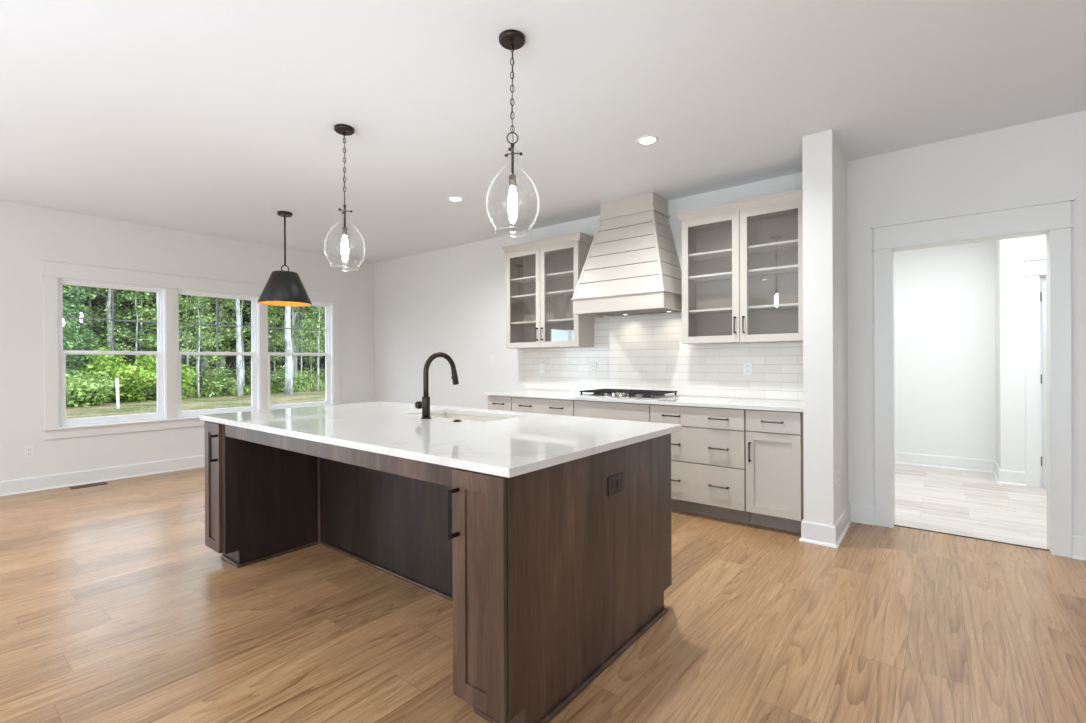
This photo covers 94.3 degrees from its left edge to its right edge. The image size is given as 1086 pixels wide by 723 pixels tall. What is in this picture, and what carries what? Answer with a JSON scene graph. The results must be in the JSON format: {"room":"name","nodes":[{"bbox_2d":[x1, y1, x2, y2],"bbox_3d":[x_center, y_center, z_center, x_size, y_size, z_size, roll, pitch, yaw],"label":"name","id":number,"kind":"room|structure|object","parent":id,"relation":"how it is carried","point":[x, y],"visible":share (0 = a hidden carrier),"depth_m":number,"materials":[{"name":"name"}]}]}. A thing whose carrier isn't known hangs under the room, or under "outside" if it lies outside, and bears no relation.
{"room":"kitchen","nodes":[
{"label":"kitchen","id":0,"kind":"room"},
{"bbox_2d":[0,200,374,480],"bbox_3d":[-5.495,-0.128,4.361,0.150,2.784,9.359,0,0,38],"label":"wall","id":1,"kind":"structure","parent":0,"point":[29,234],"depth_m":5.32,"materials":[{"name":"white paint"}]},
{"bbox_2d":[24,445,34,457],"bbox_3d":[-4.982,0.872,4.881,0.009,0.114,0.072,0,0,38],"label":"outlet","id":2,"kind":"object","parent":1,"relation":"attached to","point":[29,451],"visible":1,"depth_m":4.88,"materials":[{"name":"white plastic"}]},
{"bbox_2d":[0,455,204,495],"bbox_3d":[-5.420,1.195,4.308,0.027,0.138,9.059,0,0,38],"label":"baseboard","id":3,"kind":"structure","parent":1,"relation":"attached to","point":[31,484],"depth_m":5.26,"materials":[{"name":"white paint"}]},
{"bbox_2d":[41,259,340,439],"bbox_3d":[-3.999,-0.127,6.218,0.185,1.782,3.148,0,0,38],"label":"window","id":4,"kind":"structure","parent":1,"relation":"in","point":[161,292],"depth_m":5.57,"materials":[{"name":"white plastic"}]},
{"bbox_2d":[177,289,259,417],"bbox_3d":[-4.020,-0.096,6.227,0.140,1.500,0.906,0,0,38],"label":"window","id":5,"kind":"structure","parent":1,"relation":"in","point":[255,388],"depth_m":6.32,"materials":[{"name":"white plastic"}]},
{"bbox_2d":[267,301,332,409],"bbox_3d":[-3.400,-0.100,7.016,0.140,1.500,0.913,0,0,38],"label":"window","id":6,"kind":"structure","parent":1,"relation":"in","point":[328,354],"depth_m":7.31,"materials":[{"name":"white plastic"}]},
{"bbox_2d":[0,0,1085,262],"bbox_3d":[-0.573,-1.664,2.383,11.140,0.250,12.950,0,0,38],"label":"ceiling","id":7,"kind":"structure","parent":0,"point":[217,118],"depth_m":2.94,"materials":[{"name":"white paint"}]},
{"bbox_2d":[257,211,311,306],"bbox_3d":[-2.656,-1.065,5.183,0.504,0.938,0.504,0,0,38],"label":"dome pendant light","id":8,"kind":"object","parent":7,"relation":"hanging from","point":[282,288],"visible":1,"depth_m":5.06,"materials":[{"name":"brown metal"}]},
{"bbox_2d":[330,124,358,270],"bbox_3d":[-1.306,-1.075,3.314,0.252,0.925,0.252,0,0,-10],"label":"glass pendant light","id":9,"kind":"object","parent":7,"relation":"hanging from","point":[342,129],"visible":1,"depth_m":3.30,"materials":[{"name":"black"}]},
{"bbox_2d":[342,227,347,235],"bbox_3d":[-1.305,-0.857,3.314,0.036,0.056,0.037,0,0,-21],"label":"socket","id":10,"kind":"object","parent":9,"relation":"attached to","point":[344,229],"depth_m":3.30,"materials":[{"name":"grey metal"}]},
{"bbox_2d":[447,196,463,201],"bbox_3d":[-0.828,-1.538,4.766,0.160,0.006,0.160,0,0,38],"label":"recessed light","id":11,"kind":"object","parent":7,"relation":"in","point":[452,198],"visible":1,"depth_m":4.76,"materials":[{"name":"white plastic"}]},
{"bbox_2d":[494,29,531,235],"bbox_3d":[-0.145,-1.078,2.396,0.252,0.925,0.252,0,0,-7],"label":"glass pendant light","id":12,"kind":"object","parent":7,"relation":"hanging from","point":[511,39],"visible":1,"depth_m":2.38,"materials":[{"name":"brown metal"}]},
{"bbox_2d":[509,174,516,187],"bbox_3d":[-0.144,-0.861,2.396,0.037,0.056,0.036,0,0,-3],"label":"socket","id":13,"kind":"object","parent":12,"relation":"attached to","point":[512,178],"depth_m":2.38,"materials":[{"name":"grey metal"}]},
{"bbox_2d":[636,135,658,144],"bbox_3d":[0.729,-1.543,3.510,0.160,0.006,0.160,0,0,38],"label":"recessed light","id":14,"kind":"object","parent":7,"relation":"in","point":[646,139],"visible":1,"depth_m":3.50,"materials":[{"name":"white plastic"}]},
{"bbox_2d":[0,463,1085,722],"bbox_3d":[-0.552,1.305,2.318,10.440,0.120,12.250,0,0,38],"label":"floor","id":15,"kind":"structure","parent":0,"point":[116,607],"depth_m":2.37,"materials":[{"name":"brown wood"}]},
{"bbox_2d":[69,482,107,488],"bbox_3d":[-4.613,1.257,5.112,0.120,0.004,0.280,0,0,38],"label":"floor vent","id":16,"kind":"object","parent":15,"relation":"in","point":[101,483],"visible":1,"depth_m":5.11,"materials":[{"name":"brown metal"}]},
{"bbox_2d":[72,483,104,487],"bbox_3d":[-4.613,1.257,5.112,0.096,0.004,0.250,0,0,38],"label":"grille","id":17,"kind":"object","parent":16,"relation":"attached to","point":[95,484],"depth_m":5.11,"materials":[{"name":"brown metal"}]},
{"bbox_2d":[204,421,671,722],"bbox_3d":[-0.729,0.803,2.858,2.566,0.884,1.343,0,0,38],"label":"kitchen island","id":18,"kind":"object","parent":15,"relation":"on","point":[549,578],"visible":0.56,"depth_m":2.09,"materials":[{"name":"brown wood"}]},
{"bbox_2d":[200,401,680,477],"bbox_3d":[-0.730,0.346,2.899,2.638,0.030,1.331,0,0,38],"label":"island countertop","id":19,"kind":"structure","parent":18,"relation":"on","point":[520,443],"depth_m":2.38,"materials":[{"name":"white stone"}]},
{"bbox_2d":[415,352,458,418],"bbox_3d":[-0.632,0.136,3.039,0.101,0.389,0.284,0,0,38],"label":"kitchen faucet","id":20,"kind":"object","parent":19,"relation":"on","point":[425,404],"visible":1,"depth_m":2.94,"materials":[{"name":"brown metal"}]},
{"bbox_2d":[430,413,503,421],"bbox_3d":[-0.495,0.466,3.141,0.791,0.211,0.406,0,0,38],"label":"sink","id":21,"kind":"object","parent":19,"relation":"in","point":[445,415],"visible":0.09,"depth_m":3.40,"materials":[{"name":"beige"}]},
{"bbox_2d":[608,472,623,496],"bbox_3d":[0.308,0.517,2.124,0.009,0.078,0.125,0,0,38],"label":"outlet","id":22,"kind":"object","parent":18,"relation":"attached to","point":[616,482],"visible":1,"depth_m":2.12,"materials":[{"name":"black plastic"}]},
{"bbox_2d":[488,395,511,410],"bbox_3d":[-0.259,0.797,5.536,0.343,0.884,0.716,0,0,38],"label":"base cabinet","id":23,"kind":"object","parent":15,"relation":"on","point":[503,403],"visible":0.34,"depth_m":5.27,"materials":[{"name":"beige paint"}]},
{"bbox_2d":[512,397,574,415],"bbox_3d":[0.182,0.796,5.189,0.771,0.884,0.716,0,0,38],"label":"base cabinet","id":24,"kind":"object","parent":15,"relation":"on","point":[519,404],"visible":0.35,"depth_m":4.92,"materials":[{"name":"beige paint"}]},
{"bbox_2d":[574,400,650,421],"bbox_3d":[0.791,0.794,4.710,0.771,0.884,0.716,0,0,38],"label":"base cabinet","id":25,"kind":"object","parent":15,"relation":"on","point":[592,409],"visible":0.03,"depth_m":4.44,"materials":[{"name":"beige paint"}]},
{"bbox_2d":[484,389,802,411],"bbox_3d":[0.802,0.337,4.705,3.084,0.030,0.703,0,0,38],"label":"countertop","id":26,"kind":"structure","parent":25,"relation":"on","point":[697,401],"depth_m":4.24,"materials":[{"name":"white stone"}]},
{"bbox_2d":[577,389,679,399],"bbox_3d":[0.798,0.298,4.728,0.805,0.048,0.505,0,0,38],"label":"gas cooktop","id":27,"kind":"object","parent":26,"relation":"in","point":[614,393],"visible":1,"depth_m":4.63,"materials":[{"name":"silver metal"}]},
{"bbox_2d":[650,404,749,523],"bbox_3d":[1.398,0.792,4.232,0.766,0.884,0.716,0,0,38],"label":"base cabinet","id":28,"kind":"object","parent":15,"relation":"on","point":[708,454],"visible":0.77,"depth_m":3.92,"materials":[{"name":"beige paint"}]},
{"bbox_2d":[746,409,803,532],"bbox_3d":[1.858,0.791,3.870,0.395,0.884,0.716,0,0,38],"label":"base cabinet","id":29,"kind":"object","parent":15,"relation":"on","point":[773,438],"depth_m":3.63,"materials":[{"name":"beige paint"}]},
{"bbox_2d":[894,525,1048,550],"bbox_3d":[2.963,1.226,3.526,0.825,0.005,0.014,0,0,38],"label":"trim","id":30,"kind":"structure","parent":15,"relation":"on","point":[894,525],"depth_m":3.49,"materials":[{"name":"wood"}]},
{"bbox_2d":[374,172,802,408],"bbox_3d":[-0.152,-0.154,6.015,6.203,2.784,0.150,0,0,38],"label":"wall","id":31,"kind":"structure","parent":0,"point":[451,301],"depth_m":6.68,"materials":[{"name":"white paint"}]},
{"bbox_2d":[502,232,593,348],"bbox_3d":[0.048,-0.735,5.544,1.074,1.158,0.332,0,0,38],"label":"upper cabinet","id":32,"kind":"object","parent":31,"relation":"attached to","point":[543,275],"visible":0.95,"depth_m":5.60,"materials":[{"name":"beige paint"}]},
{"bbox_2d":[511,270,573,282],"bbox_3d":[0.070,-0.940,5.573,0.960,0.019,0.238,0,0,38],"label":"shelf","id":33,"kind":"object","parent":32,"relation":"attached to","point":[567,275],"depth_m":5.61,"materials":[{"name":"white paint"}]},
{"bbox_2d":[511,289,573,299],"bbox_3d":[0.071,-0.744,5.573,0.960,0.019,0.238,0,0,38],"label":"shelf","id":34,"kind":"object","parent":32,"relation":"attached to","point":[563,294],"depth_m":5.60,"materials":[{"name":"white paint"}]},
{"bbox_2d":[511,318,573,324],"bbox_3d":[0.073,-0.444,5.574,0.960,0.019,0.238,0,0,38],"label":"shelf","id":35,"kind":"object","parent":32,"relation":"attached to","point":[560,321],"depth_m":5.61,"materials":[{"name":"white paint"}]},
{"bbox_2d":[571,192,681,317],"bbox_3d":[0.818,-1.005,4.801,0.978,1.087,0.546,0,0,38],"label":"range hood","id":36,"kind":"object","parent":31,"relation":"attached to","point":[632,266],"visible":0.94,"depth_m":4.65,"materials":[{"name":"beige paint"}]},
{"bbox_2d":[523,313,802,399],"bbox_3d":[1.001,-0.072,5.006,3.142,0.784,0.009,0,0,38],"label":"backsplash","id":37,"kind":"structure","parent":31,"relation":"attached to","point":[638,352],"depth_m":4.87,"materials":[{"name":"white tile"}]},
{"bbox_2d":[539,363,544,373],"bbox_3d":[-0.013,0.077,5.792,0.075,0.116,0.010,0,0,38],"label":"light switch","id":38,"kind":"object","parent":37,"relation":"attached to","point":[541,365],"visible":1,"depth_m":5.79,"materials":[{"name":"white plastic"}]},
{"bbox_2d":[590,362,596,372],"bbox_3d":[0.537,0.064,5.361,0.075,0.116,0.009,0,0,38],"label":"outlet","id":39,"kind":"object","parent":37,"relation":"attached to","point":[593,365],"visible":1,"depth_m":5.36,"materials":[{"name":"white plastic"}]},
{"bbox_2d":[743,362,751,374],"bbox_3d":[1.783,0.060,4.380,0.075,0.116,0.009,0,0,38],"label":"outlet","id":40,"kind":"object","parent":37,"relation":"attached to","point":[747,366],"visible":1,"depth_m":4.38,"materials":[{"name":"white plastic"}]},
{"bbox_2d":[677,189,802,344],"bbox_3d":[1.684,-0.740,4.257,1.036,1.158,0.332,0,0,38],"label":"upper cabinet","id":41,"kind":"object","parent":31,"relation":"attached to","point":[742,261],"visible":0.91,"depth_m":4.27,"materials":[{"name":"beige paint"}]},
{"bbox_2d":[689,239,797,260],"bbox_3d":[1.720,-0.945,4.275,0.958,0.019,0.238,0,0,38],"label":"shelf","id":42,"kind":"object","parent":41,"relation":"attached to","point":[790,245],"depth_m":4.27,"materials":[{"name":"white paint"}]},
{"bbox_2d":[689,264,797,281],"bbox_3d":[1.721,-0.749,4.275,0.958,0.019,0.238,0,0,38],"label":"shelf","id":43,"kind":"object","parent":41,"relation":"attached to","point":[788,270],"depth_m":4.27,"materials":[{"name":"white paint"}]},
{"bbox_2d":[689,303,797,313],"bbox_3d":[1.722,-0.449,4.276,0.958,0.019,0.238,0,0,38],"label":"shelf","id":44,"kind":"object","parent":41,"relation":"attached to","point":[786,307],"depth_m":4.25,"materials":[{"name":"white paint"}]},
{"bbox_2d":[802,129,847,525],"bbox_3d":[2.134,-0.161,3.759,0.180,2.784,0.870,0,0,38],"label":"wall","id":45,"kind":"structure","parent":0,"point":[824,163],"depth_m":3.44,"materials":[{"name":"white paint"}]},
{"bbox_2d":[799,502,874,547],"bbox_3d":[2.133,1.163,3.639,0.786,0.138,0.239,0,0,-40],"label":"baseboard","id":46,"kind":"structure","parent":45,"relation":"attached to","point":[811,532],"depth_m":3.46,"materials":[{"name":"white paint"}]},
{"bbox_2d":[837,470,839,487],"bbox_3d":[2.062,0.817,3.510,0.009,0.116,0.075,0,0,38],"label":"outlet","id":47,"kind":"object","parent":45,"relation":"attached to","point":[838,471],"visible":1,"depth_m":3.50,"materials":[{"name":"white plastic"}]},
{"bbox_2d":[847,110,1085,536],"bbox_3d":[3.938,-0.167,2.747,3.907,2.784,0.120,0,0,38],"label":"wall","id":48,"kind":"structure","parent":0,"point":[1045,159],"depth_m":3.48,"materials":[{"name":"white paint"}]},
{"bbox_2d":[871,197,1074,557],"bbox_3d":[2.942,0.102,3.523,1.066,2.252,0.174,0,0,38],"label":"door frame","id":49,"kind":"structure","parent":48,"relation":"attached to","point":[1051,218],"depth_m":3.33,"materials":[{"name":"white paint"}]},
{"bbox_2d":[1072,535,1085,560],"bbox_3d":[4.314,1.155,2.365,2.550,0.138,0.027,0,0,38],"label":"baseboard","id":50,"kind":"structure","parent":48,"relation":"attached to","point":[1078,542],"depth_m":3.13,"materials":[{"name":"white paint"}]},
{"bbox_2d":[894,241,1041,476],"bbox_3d":[4.796,-0.176,5.692,2.900,2.785,0.120,0,0,38],"label":"wall","id":51,"kind":"structure","parent":0,"point":[944,296],"depth_m":5.76,"materials":[{"name":"white paint"}]},
{"bbox_2d":[995,235,1045,471],"bbox_3d":[5.930,-0.179,4.437,2.866,2.784,0.690,0,0,38],"label":"wall","id":52,"kind":"structure","parent":0,"point":[1010,254],"depth_m":5.00,"materials":[{"name":"white paint"}]},
{"bbox_2d":[895,452,1025,485],"bbox_3d":[4.221,1.150,5.695,1.745,0.138,0.597,0,0,38],"label":"baseboard","id":53,"kind":"structure","parent":52,"relation":"attached to","point":[1010,477],"depth_m":5.65,"materials":[{"name":"white paint"}]},
{"bbox_2d":[1023,257,1045,487],"bbox_3d":[5.122,0.107,4.613,1.044,2.220,0.036,0,0,38],"label":"door frame","id":54,"kind":"structure","parent":52,"relation":"attached to","point":[1034,267],"depth_m":4.89,"materials":[{"name":"white paint"}]},
{"bbox_2d":[1040,277,1046,485],"bbox_3d":[5.167,0.193,4.668,0.794,2.023,0.051,0,0,38],"label":"door","id":55,"kind":"structure","parent":52,"relation":"in","point":[1043,280],"depth_m":4.89,"materials":[{"name":"white paint"}]},
{"label":"outside","id":56,"kind":"structure","parent":0,"visible":0},
{"bbox_2d":[66,383,325,418],"bbox_3d":[-13.036,1.772,19.811,105.000,0.400,105.000,0,0,38],"label":"ground","id":57,"kind":"structure","parent":56,"point":[109,408],"depth_m":18.73,"materials":[{"name":"green plant"}]},
{"bbox_2d":[63,285,98,377],"bbox_3d":[-18.449,-1.288,19.127,2.446,5.929,2.512,0,0,10],"label":"tree","id":58,"kind":"object","parent":57,"relation":"on","point":[67,322],"visible":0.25,"depth_m":19.17,"materials":[{"name":"green plant"}]},
{"bbox_2d":[66,287,99,369],"bbox_3d":[-21.424,-2.462,22.557,4.360,8.325,3.722,0,0,-24],"label":"tree","id":59,"kind":"object","parent":57,"relation":"on","point":[93,287],"visible":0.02,"depth_m":22.53,"materials":[{"name":"green plant"}]},
{"bbox_2d":[63,285,110,349],"bbox_3d":[-19.674,-1.903,20.881,2.552,7.221,3.342,0,0,21],"label":"tree","id":60,"kind":"object","parent":57,"relation":"on","point":[90,310],"visible":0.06,"depth_m":21.69,"materials":[{"name":"green plant"}]},
{"bbox_2d":[63,286,111,375],"bbox_3d":[-18.885,-0.962,20.392,2.169,5.258,2.228,0,0,-17],"label":"tree","id":61,"kind":"object","parent":57,"relation":"on","point":[77,310],"visible":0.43,"depth_m":20.27,"materials":[{"name":"green plant"}]},
{"bbox_2d":[66,363,122,406],"bbox_3d":[-16.726,0.955,18.200,2.737,1.795,2.164,0,0,-5],"label":"bush","id":62,"kind":"object","parent":57,"relation":"on","point":[85,395],"visible":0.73,"depth_m":17.94,"materials":[{"name":"green plant"}]},
{"bbox_2d":[63,285,134,359],"bbox_3d":[-19.056,-2.183,21.764,4.040,7.720,3.174,0,0,-24],"label":"tree","id":63,"kind":"object","parent":57,"relation":"on","point":[108,315],"visible":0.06,"depth_m":21.90,"materials":[{"name":"green plant"}]},
{"bbox_2d":[63,286,139,368],"bbox_3d":[-21.329,-2.011,22.861,3.309,7.400,3.875,0,0,28],"label":"tree","id":64,"kind":"object","parent":57,"relation":"on","point":[94,302],"visible":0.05,"depth_m":22.99,"materials":[{"name":"green plant"}]},
{"bbox_2d":[63,286,141,360],"bbox_3d":[-19.856,-1.962,22.181,3.396,7.339,2.593,0,0,-15],"label":"tree","id":65,"kind":"object","parent":57,"relation":"on","point":[101,309],"visible":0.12,"depth_m":22.20,"materials":[{"name":"green plant"}]},
{"bbox_2d":[63,292,156,357],"bbox_3d":[-21.575,-2.844,24.679,6.216,9.122,5.954,0,0,-18],"label":"tree","id":66,"kind":"object","parent":57,"relation":"on","point":[154,300],"visible":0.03,"depth_m":24.87,"materials":[{"name":"green plant"}]},
{"bbox_2d":[74,345,156,401],"bbox_3d":[-17.144,0.577,20.400,3.288,2.593,3.821,0,0,-22],"label":"bush","id":67,"kind":"object","parent":57,"relation":"on","point":[135,386],"visible":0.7,"depth_m":19.86,"materials":[{"name":"green plant"}]},
{"bbox_2d":[83,289,148,372],"bbox_3d":[-19.350,-1.857,23.122,3.005,7.092,2.926,0,0,-36],"label":"tree","id":68,"kind":"object","parent":57,"relation":"on","point":[116,312],"visible":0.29,"depth_m":22.80,"materials":[{"name":"green plant"}]},
{"bbox_2d":[115,378,119,408],"bbox_3d":[-14.194,1.091,16.788,0.088,1.086,0.120,0,0,0],"label":"pipe","id":69,"kind":"object","parent":57,"relation":"on","point":[116,379],"visible":0.87,"depth_m":16.77,"materials":[{"name":"white plastic"}]},
{"bbox_2d":[93,290,156,365],"bbox_3d":[-17.781,-1.124,21.831,2.588,5.594,1.977,0,0,-39],"label":"tree","id":70,"kind":"object","parent":57,"relation":"on","point":[135,293],"visible":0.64,"depth_m":21.77,"materials":[{"name":"green plant"}]},
{"bbox_2d":[96,290,188,363],"bbox_3d":[-18.867,-1.920,23.613,3.349,7.238,2.558,0,0,-3],"label":"tree","id":71,"kind":"object","parent":57,"relation":"on","point":[152,293],"visible":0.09,"depth_m":23.43,"materials":[{"name":"green plant"}]},
{"bbox_2d":[129,290,155,350],"bbox_3d":[-20.507,-1.418,26.062,2.195,6.211,2.874,0,0,39],"label":"tree","id":72,"kind":"object","parent":57,"relation":"on","point":[129,290],"visible":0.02,"depth_m":26.01,"materials":[{"name":"green plant"}]},
{"bbox_2d":[99,290,192,357],"bbox_3d":[-22.977,-2.831,27.570,6.200,9.099,5.939,0,0,45],"label":"tree","id":73,"kind":"object","parent":57,"relation":"on","point":[120,290],"visible":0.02,"depth_m":26.83,"materials":[{"name":"green plant"}]},
{"bbox_2d":[123,291,211,365],"bbox_3d":[-21.228,-2.831,28.221,5.928,9.082,6.189,0,0,-44],"label":"tree","id":74,"kind":"object","parent":57,"relation":"on","point":[123,291],"visible":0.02,"depth_m":28.00,"materials":[{"name":"green plant"}]},
{"bbox_2d":[133,291,205,348],"bbox_3d":[-17.107,-2.020,22.759,2.626,7.432,3.439,0,0,-6],"label":"tree","id":75,"kind":"object","parent":57,"relation":"on","point":[149,345],"visible":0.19,"depth_m":21.96,"materials":[{"name":"green plant"}]},
{"bbox_2d":[138,362,202,399],"bbox_3d":[-15.955,0.766,21.336,2.357,2.218,2.689,0,0,10],"label":"bush","id":76,"kind":"object","parent":57,"relation":"on","point":[185,381],"visible":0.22,"depth_m":21.40,"materials":[{"name":"green plant"}]},
{"bbox_2d":[139,295,226,377],"bbox_3d":[-16.102,-1.518,22.681,2.956,6.389,2.258,0,0,12],"label":"tree","id":77,"kind":"object","parent":57,"relation":"on","point":[185,299],"visible":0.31,"depth_m":22.73,"materials":[{"name":"green plant"}]},
{"bbox_2d":[145,297,229,370],"bbox_3d":[-20.533,-2.644,29.187,5.671,8.688,5.920,0,0,-4],"label":"tree","id":78,"kind":"object","parent":57,"relation":"on","point":[188,297],"visible":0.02,"depth_m":28.37,"materials":[{"name":"green plant"}]},
{"bbox_2d":[66,291,324,383],"bbox_3d":[-27.435,-2.595,29.338,20.902,13.176,66.734,0,0,38],"label":"foliage","id":79,"kind":"object","parent":57,"relation":"on","point":[282,361],"visible":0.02,"depth_m":32.82,"materials":[{"name":"green plant"}]},
{"bbox_2d":[78,361,324,387],"bbox_3d":[-20.559,1.056,23.106,7.256,2.628,46.009,0,0,38],"label":"undergrowth","id":80,"kind":"object","parent":57,"relation":"on","point":[248,373],"visible":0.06,"depth_m":29.17,"materials":[{"name":"green plant"}]},
{"bbox_2d":[179,295,224,397],"bbox_3d":[-15.415,-0.909,22.340,2.372,5.127,1.812,0,0,-40],"label":"tree","id":81,"kind":"object","parent":57,"relation":"on","point":[198,302],"visible":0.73,"depth_m":22.35,"materials":[{"name":"green plant"}]},
{"bbox_2d":[179,296,226,387],"bbox_3d":[-16.544,-1.225,24.309,2.044,5.784,2.676,0,0,-38],"label":"tree","id":82,"kind":"object","parent":57,"relation":"on","point":[212,298],"visible":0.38,"depth_m":24.11,"materials":[{"name":"green plant"}]},
{"bbox_2d":[179,294,229,385],"bbox_3d":[-17.594,-2.710,25.597,4.602,8.788,3.929,0,0,-31],"label":"tree","id":83,"kind":"object","parent":57,"relation":"on","point":[181,296],"visible":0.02,"depth_m":25.62,"materials":[{"name":"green plant"}]},
{"bbox_2d":[108,379,324,400],"bbox_3d":[-18.233,1.444,21.964,4.857,1.154,45.122,0,0,38],"label":"grass","id":84,"kind":"structure","parent":57,"relation":"on","point":[312,387],"depth_m":24.70,"materials":[{"name":"green plant"}]},
{"bbox_2d":[191,361,243,395],"bbox_3d":[-15.340,0.916,23.534,2.513,1.900,1.962,0,0,24],"label":"bush","id":85,"kind":"object","parent":57,"relation":"on","point":[212,380],"visible":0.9,"depth_m":23.22,"materials":[{"name":"green plant"}]},
{"bbox_2d":[200,297,243,371],"bbox_3d":[-16.192,-1.217,25.305,2.036,5.760,2.666,0,0,-22],"label":"tree","id":86,"kind":"object","parent":57,"relation":"on","point":[223,299],"visible":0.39,"depth_m":25.12,"materials":[{"name":"green plant"}]},
{"bbox_2d":[218,304,225,382],"bbox_3d":[-17.335,-3.852,26.591,5.811,11.097,4.580,0,0,-43],"label":"tree","id":87,"kind":"object","parent":57,"relation":"on","point":[221,363],"visible":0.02,"depth_m":26.83,"materials":[{"name":"green plant"}]},
{"bbox_2d":[189,299,276,364],"bbox_3d":[-17.536,-2.017,27.717,4.817,7.380,5.029,0,0,-37],"label":"tree","id":88,"kind":"object","parent":57,"relation":"on","point":[246,302],"visible":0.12,"depth_m":27.60,"materials":[{"name":"green plant"}]},
{"bbox_2d":[224,300,250,370],"bbox_3d":[-18.251,-2.320,30.610,4.178,7.979,3.567,0,0,-2],"label":"tree","id":89,"kind":"object","parent":57,"relation":"on","point":[245,314],"visible":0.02,"depth_m":30.54,"materials":[{"name":"green plant"}]},
{"bbox_2d":[235,299,242,395],"bbox_3d":[-14.107,-2.443,22.872,4.292,8.202,3.372,0,0,-24],"label":"tree","id":90,"kind":"object","parent":57,"relation":"on","point":[238,318],"visible":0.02,"depth_m":23.02,"materials":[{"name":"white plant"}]},
{"bbox_2d":[208,298,278,387],"bbox_3d":[-14.642,-1.523,24.738,2.951,6.378,2.254,0,0,-26],"label":"tree","id":91,"kind":"object","parent":57,"relation":"on","point":[233,303],"visible":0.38,"depth_m":24.59,"materials":[{"name":"green plant"}]},
{"bbox_2d":[228,299,269,369],"bbox_3d":[-19.592,-2.794,32.077,6.117,8.977,5.859,0,0,-4],"label":"tree","id":92,"kind":"object","parent":57,"relation":"on","point":[231,364],"visible":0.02,"depth_m":31.73,"materials":[{"name":"green plant"}]},
{"bbox_2d":[233,316,284,382],"bbox_3d":[-18.709,-3.010,32.744,6.142,9.410,6.413,0,0,-43],"label":"tree","id":93,"kind":"object","parent":57,"relation":"on","point":[249,359],"visible":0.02,"depth_m":32.38,"materials":[{"name":"green plant"}]},
{"bbox_2d":[247,305,284,361],"bbox_3d":[-14.880,-1.140,27.195,1.973,5.583,2.583,0,0,-31],"label":"tree","id":94,"kind":"object","parent":57,"relation":"on","point":[273,334],"visible":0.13,"depth_m":27.05,"materials":[{"name":"green plant"}]},
{"bbox_2d":[241,306,291,383],"bbox_3d":[-15.711,-1.787,29.256,3.201,6.917,2.444,0,0,-19],"label":"tree","id":95,"kind":"object","parent":57,"relation":"on","point":[278,306],"visible":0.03,"depth_m":29.12,"materials":[{"name":"green plant"}]},
{"bbox_2d":[244,305,296,362],"bbox_3d":[-14.234,-1.073,26.103,2.518,5.442,1.923,0,0,15],"label":"tree","id":96,"kind":"object","parent":57,"relation":"on","point":[271,306],"visible":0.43,"depth_m":26.02,"materials":[{"name":"green plant"}]},
{"bbox_2d":[242,310,322,369],"bbox_3d":[-16.024,-3.129,32.447,6.286,9.631,6.563,0,0,33],"label":"tree","id":97,"kind":"object","parent":57,"relation":"on","point":[278,315],"visible":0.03,"depth_m":31.50,"materials":[{"name":"green plant"}]},
{"bbox_2d":[284,306,292,394],"bbox_3d":[-12.561,-3.633,24.007,5.554,10.614,4.364,0,0,19],"label":"tree","id":98,"kind":"object","parent":57,"relation":"on","point":[288,345],"visible":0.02,"depth_m":23.99,"materials":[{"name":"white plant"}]},
{"bbox_2d":[270,362,316,392],"bbox_3d":[-13.114,0.919,26.261,2.323,1.816,2.036,0,0,-12],"label":"bush","id":99,"kind":"object","parent":57,"relation":"on","point":[281,376],"visible":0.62,"depth_m":25.94,"materials":[{"name":"green plant"}]},
{"bbox_2d":[270,306,322,380],"bbox_3d":[-13.026,-1.708,26.537,2.381,6.738,3.118,0,0,-40],"label":"tree","id":100,"kind":"object","parent":57,"relation":"on","point":[293,325],"visible":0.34,"depth_m":26.29,"materials":[{"name":"green plant"}]},
{"bbox_2d":[278,306,315,377],"bbox_3d":[-13.536,-2.506,27.915,4.360,8.325,3.722,0,0,-39],"label":"tree","id":101,"kind":"object","parent":57,"relation":"on","point":[307,307],"visible":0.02,"depth_m":27.67,"materials":[{"name":"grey plant"}]},
{"bbox_2d":[277,306,324,373],"bbox_3d":[-14.006,-1.830,29.006,3.235,6.991,2.471,0,0,-12],"label":"tree","id":102,"kind":"object","parent":57,"relation":"on","point":[303,310],"visible":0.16,"depth_m":28.96,"materials":[{"name":"green plant"}]},
{"bbox_2d":[284,306,324,390],"bbox_3d":[-11.959,-1.628,26.647,3.038,6.564,2.320,0,0,-7],"label":"tree","id":103,"kind":"object","parent":57,"relation":"on","point":[319,333],"visible":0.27,"depth_m":26.45,"materials":[{"name":"green plant"}]},
{"bbox_2d":[300,309,324,381],"bbox_3d":[-13.686,-0.915,30.039,1.802,5.100,2.360,0,0,-6],"label":"tree","id":104,"kind":"object","parent":57,"relation":"on","point":[315,314],"visible":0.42,"depth_m":29.87,"materials":[{"name":"green plant"}]},
{"bbox_2d":[305,309,324,358],"bbox_3d":[-13.904,-1.332,31.956,2.756,5.955,2.104,0,0,-22],"label":"tree","id":105,"kind":"object","parent":57,"relation":"on","point":[321,313],"visible":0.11,"depth_m":31.76,"materials":[{"name":"green plant"}]},
{"bbox_3d":[-10.664,-2.975,36.068,4.181,9.234,4.835,0,0,-33],"label":"tree","id":106,"kind":"object","parent":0,"visible":0},
{"bbox_2d":[67,292,324,367],"bbox_3d":[-20.994,-2.515,23.954,6.307,6.353,45.644,0,0,38],"label":"foliage","id":107,"kind":"object","parent":106,"relation":"attached to","point":[190,360],"visible":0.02,"depth_m":27.84,"materials":[{"name":"green plant"}]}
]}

